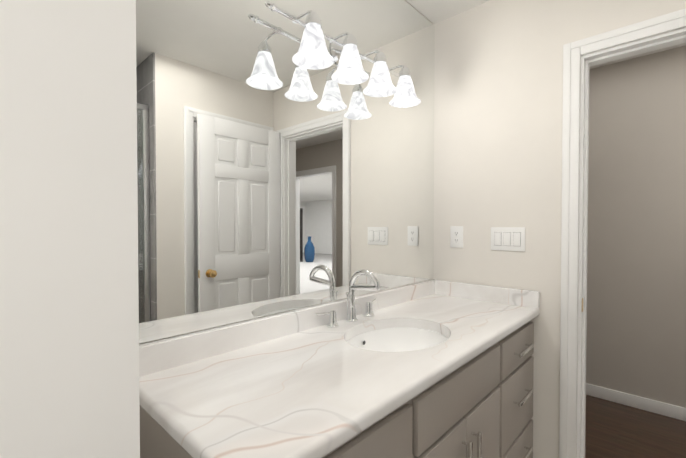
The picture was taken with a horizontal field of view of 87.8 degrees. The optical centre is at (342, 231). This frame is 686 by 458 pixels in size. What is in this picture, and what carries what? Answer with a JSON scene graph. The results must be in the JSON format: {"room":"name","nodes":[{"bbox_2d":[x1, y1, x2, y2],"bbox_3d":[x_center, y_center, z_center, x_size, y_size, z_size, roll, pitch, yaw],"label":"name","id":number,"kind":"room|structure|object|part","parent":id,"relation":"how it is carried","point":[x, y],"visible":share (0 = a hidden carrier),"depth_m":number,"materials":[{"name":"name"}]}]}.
{"room":"bathroom","nodes":[
{"label":"bathroom","id":0,"kind":"room"},
{"bbox_2d":[0,0,139,457],"bbox_3d":[-0.626,0.045,0.385,0.620,2.438,0.543,1,1,43],"label":"wall","id":1,"kind":"structure","parent":0,"point":[69,341],"depth_m":0.33,"materials":[{"name":"white paint"}]},
{"bbox_2d":[139,298,346,344],"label":"wall","id":2,"kind":"structure","parent":0,"point":[290,310],"depth_m":1.14,"materials":[{"name":"paint"}]},
{"bbox_2d":[136,0,434,343],"bbox_3d":[-0.016,-0.448,1.485,0.005,1.464,1.597,1,1,43],"label":"mirror","id":3,"kind":"object","parent":2,"relation":"attached to","point":[272,178],"visible":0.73,"depth_m":1.23,"materials":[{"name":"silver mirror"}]},
{"bbox_2d":[265,1,420,107],"bbox_3d":[0.064,-0.687,1.410,0.208,0.227,0.810,1,1,43],"label":"sconce","id":4,"kind":"object","parent":3,"relation":"attached to","point":[312,53],"visible":1,"depth_m":1.35,"materials":[{"name":"white glass"}]},
{"bbox_3d":[-0.130,-0.731,1.213,0.095,0.030,0.010,1,1,43],"label":"arm","id":5,"kind":"part","parent":4,"relation":"part of"},
{"bbox_2d":[305,12,320,26],"bbox_3d":[-0.099,-0.703,1.185,0.054,0.044,0.054,1,1,43],"label":"socket","id":6,"kind":"object","parent":4,"relation":"attached to","point":[313,19],"depth_m":1.16,"materials":[{"name":"silver metal"}]},
{"bbox_3d":[-0.099,-0.627,1.186,0.140,0.116,0.140,1,1,43],"label":"lamp shade","id":7,"kind":"part","parent":4,"relation":"part of","materials":[{"name":"white glass"}]},
{"bbox_3d":[-0.004,-0.733,1.348,0.095,0.030,0.010,1,1,43],"label":"arm","id":8,"kind":"part","parent":4,"relation":"part of"},
{"bbox_2d":[343,34,356,46],"bbox_3d":[0.026,-0.705,1.320,0.054,0.044,0.054,1,1,43],"label":"socket","id":9,"kind":"object","parent":4,"relation":"attached to","point":[350,40],"depth_m":1.30,"materials":[{"name":"silver metal"}]},
{"bbox_3d":[0.026,-0.630,1.321,0.140,0.116,0.140,1,1,43],"label":"lamp shade","id":10,"kind":"part","parent":4,"relation":"part of","materials":[{"name":"white glass"}]},
{"bbox_3d":[0.121,-0.735,1.483,0.095,0.030,0.010,1,1,43],"label":"arm","id":11,"kind":"part","parent":4,"relation":"part of"},
{"bbox_3d":[0.151,-0.632,1.456,0.140,0.116,0.140,1,1,43],"label":"lamp shade","id":12,"kind":"part","parent":4,"relation":"part of","materials":[{"name":"white glass"}]},
{"bbox_2d":[374,52,386,63],"bbox_3d":[0.151,-0.707,1.454,0.054,0.044,0.054,1,1,43],"label":"socket","id":13,"kind":"object","parent":4,"relation":"attached to","point":[380,58],"depth_m":1.43,"materials":[{"name":"silver metal"}]},
{"bbox_3d":[0.246,-0.737,1.617,0.095,0.030,0.010,1,1,43],"label":"arm","id":14,"kind":"part","parent":4,"relation":"part of"},
{"bbox_2d":[399,67,410,77],"bbox_3d":[0.277,-0.709,1.589,0.054,0.044,0.054,1,1,43],"label":"socket","id":15,"kind":"object","parent":4,"relation":"attached to","point":[405,72],"depth_m":1.57,"materials":[{"name":"silver metal"}]},
{"bbox_3d":[0.277,-0.634,1.591,0.140,0.116,0.140,1,1,43],"label":"lamp shade","id":16,"kind":"part","parent":4,"relation":"part of","materials":[{"name":"white glass"}]},
{"bbox_2d":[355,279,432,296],"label":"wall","id":17,"kind":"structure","parent":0,"point":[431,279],"depth_m":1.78,"materials":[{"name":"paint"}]},
{"bbox_2d":[406,0,685,68],"bbox_3d":[1.548,-1.203,0.665,3.640,0.050,4.180,1,1,43],"label":"ceiling","id":18,"kind":"structure","parent":0,"point":[434,11],"depth_m":1.92,"materials":[{"name":"paint"}]},
{"bbox_2d":[434,0,685,457],"bbox_3d":[1.086,0.025,1.642,1.420,2.438,0.115,1,1,43],"label":"wall","id":19,"kind":"structure","parent":0,"point":[498,94],"depth_m":1.77,"materials":[{"name":"paint"}]},
{"bbox_2d":[139,279,434,374],"bbox_3d":[-0.010,0.327,1.491,0.021,0.080,1.597,1,1,43],"label":"backsplash","id":20,"kind":"structure","parent":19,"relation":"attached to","point":[159,355],"depth_m":1.17,"materials":[{"name":"white stone"}]},
{"bbox_2d":[450,226,462,247],"bbox_3d":[0.630,0.029,1.980,0.074,0.118,0.008,1,1,43],"label":"duplex electrical outlet","id":21,"kind":"object","parent":19,"relation":"attached to","point":[456,236],"visible":1,"depth_m":1.98,"materials":[{"name":"plastic"}]},
{"bbox_2d":[435,280,538,306],"bbox_3d":[0.733,0.320,1.878,0.540,0.080,0.020,1,1,43],"label":"backsplash","id":22,"kind":"structure","parent":19,"relation":"attached to","point":[521,297],"depth_m":1.84,"materials":[{"name":"white stone"}]},
{"bbox_2d":[491,227,524,250],"bbox_3d":[0.828,0.037,1.797,0.166,0.118,0.009,1,1,43],"label":"switch plate","id":23,"kind":"object","parent":19,"relation":"attached to","point":[508,238],"visible":1,"depth_m":1.79,"materials":[{"name":"plastic"}]},
{"bbox_2d":[559,43,570,457],"bbox_3d":[1.003,0.202,1.615,0.029,2.086,0.006,1,1,43],"label":"door trim","id":24,"kind":"structure","parent":19,"relation":"in","point":[564,251],"depth_m":1.61,"materials":[{"name":"paint"}]},
{"bbox_2d":[581,61,588,457],"bbox_3d":[1.103,0.239,1.625,0.010,2.010,0.032,1,1,43],"label":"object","id":25,"kind":"object","parent":19,"relation":"attached to","point":[585,259],"visible":0.89,"depth_m":1.61,"materials":[{"name":"paint"}]},
{"bbox_2d":[567,16,685,457],"bbox_3d":[1.322,0.205,1.417,0.764,2.086,0.138,1,1,43],"label":"door frame","id":26,"kind":"structure","parent":19,"relation":"attached to","point":[575,69],"depth_m":1.59,"materials":[{"name":"paint"}]},
{"bbox_2d":[571,8,685,48],"bbox_3d":[1.296,-0.823,1.327,0.770,0.029,0.006,1,1,43],"label":"door trim","id":27,"kind":"structure","parent":19,"relation":"in","point":[636,26],"depth_m":1.45,"materials":[{"name":"paint"}]},
{"bbox_2d":[588,35,685,64],"bbox_3d":[1.347,-0.757,1.383,0.656,0.010,0.032,1,1,43],"label":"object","id":28,"kind":"object","parent":19,"relation":"attached to","point":[641,49],"visible":1,"depth_m":1.48,"materials":[{"name":"paint"}]},
{"bbox_2d":[585,395,685,457],"bbox_3d":[2.371,1.270,1.592,3.640,0.050,1.760,1,1,43],"label":"floor","id":29,"kind":"structure","parent":0,"point":[615,430],"depth_m":2.19,"materials":[{"name":"brown wood"}]},
{"bbox_2d":[586,46,685,407],"bbox_3d":[2.131,0.011,2.504,2.020,2.438,0.140,1,1,43],"label":"wall","id":30,"kind":"structure","parent":0,"point":[636,300],"depth_m":2.48,"materials":[{"name":"paint"}]},
{"bbox_2d":[586,383,685,420],"bbox_3d":[2.122,1.189,2.425,1.900,0.085,0.014,1,1,43],"label":"baseboard","id":31,"kind":"structure","parent":30,"relation":"attached to","point":[657,407],"depth_m":2.48,"materials":[{"name":"paint"}]},
{"bbox_3d":[0.700,1.291,0.291,2.720,0.050,2.420,1,1,43],"label":"floor","id":32,"kind":"structure","parent":0,"visible":0},
{"bbox_2d":[140,311,539,457],"bbox_3d":[0.199,0.830,1.316,0.573,0.839,1.582,1,1,43],"label":"bathroom vanity","id":33,"kind":"object","parent":32,"relation":"on","point":[482,408],"depth_m":1.15,"materials":[{"name":"paint"}]},
{"bbox_2d":[139,295,538,457],"bbox_3d":[0.189,0.389,1.308,0.562,0.040,1.597,1,1,43],"label":"countertop","id":34,"kind":"structure","parent":33,"relation":"on","point":[301,394],"depth_m":0.89,"materials":[{"name":"white stone"}]},
{"bbox_2d":[314,269,379,327],"bbox_3d":[0.078,0.258,1.429,0.173,0.218,0.377,1,1,43],"label":"faucet","id":35,"kind":"object","parent":34,"relation":"on","point":[351,313],"visible":1,"depth_m":1.44,"materials":[{"name":"silver metal"}]},
{"bbox_3d":[-0.067,0.316,1.369,0.032,0.020,0.090,1,1,43],"label":"handle lever","id":36,"kind":"part","parent":35,"relation":"part of","materials":[{"name":"silver metal"}]},
{"bbox_3d":[-0.040,0.337,1.387,0.050,0.061,0.050,1,1,43],"label":"handle","id":37,"kind":"part","parent":35,"relation":"part of","materials":[{"name":"silver metal"}]},
{"bbox_3d":[0.084,0.233,1.423,0.155,0.168,0.024,1,1,43],"label":"spout","id":38,"kind":"part","parent":35,"relation":"part of","materials":[{"name":"silver metal"}]},
{"bbox_3d":[0.112,0.335,1.551,0.050,0.061,0.050,1,1,43],"label":"handle","id":39,"kind":"part","parent":35,"relation":"part of","materials":[{"name":"silver metal"}]},
{"bbox_2d":[347,327,447,351],"bbox_3d":[0.203,0.488,1.313,0.385,0.156,0.497,1,1,43],"label":"sink","id":40,"kind":"object","parent":34,"relation":"in","point":[399,339],"visible":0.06,"depth_m":1.48,"materials":[{"name":"ceramic"}]},
{"bbox_3d":[0.010,0.523,0.748,0.019,0.150,0.480,1,1,43],"label":"drawer","id":41,"kind":"part","parent":33,"relation":"part of","materials":[{"name":"paint"}]},
{"bbox_3d":[0.293,0.864,1.058,0.019,0.510,0.300,1,1,43],"label":"door","id":42,"kind":"part","parent":33,"relation":"part of","materials":[{"name":"paint"}]},
{"bbox_3d":[0.500,0.860,1.282,0.019,0.510,0.300,1,1,43],"label":"door","id":43,"kind":"part","parent":33,"relation":"part of","materials":[{"name":"paint"}]},
{"bbox_3d":[0.764,0.745,1.564,0.019,0.290,0.426,1,1,43],"label":"drawer","id":44,"kind":"part","parent":33,"relation":"part of","materials":[{"name":"paint"}]},
{"bbox_3d":[0.764,0.510,1.561,0.019,0.150,0.426,1,1,43],"label":"drawer","id":45,"kind":"part","parent":33,"relation":"part of","materials":[{"name":"paint"}]},
{"bbox_3d":[0.764,1.008,1.569,0.019,0.205,0.426,1,1,43],"label":"drawer","id":46,"kind":"part","parent":33,"relation":"part of","materials":[{"name":"paint"}]}
]}

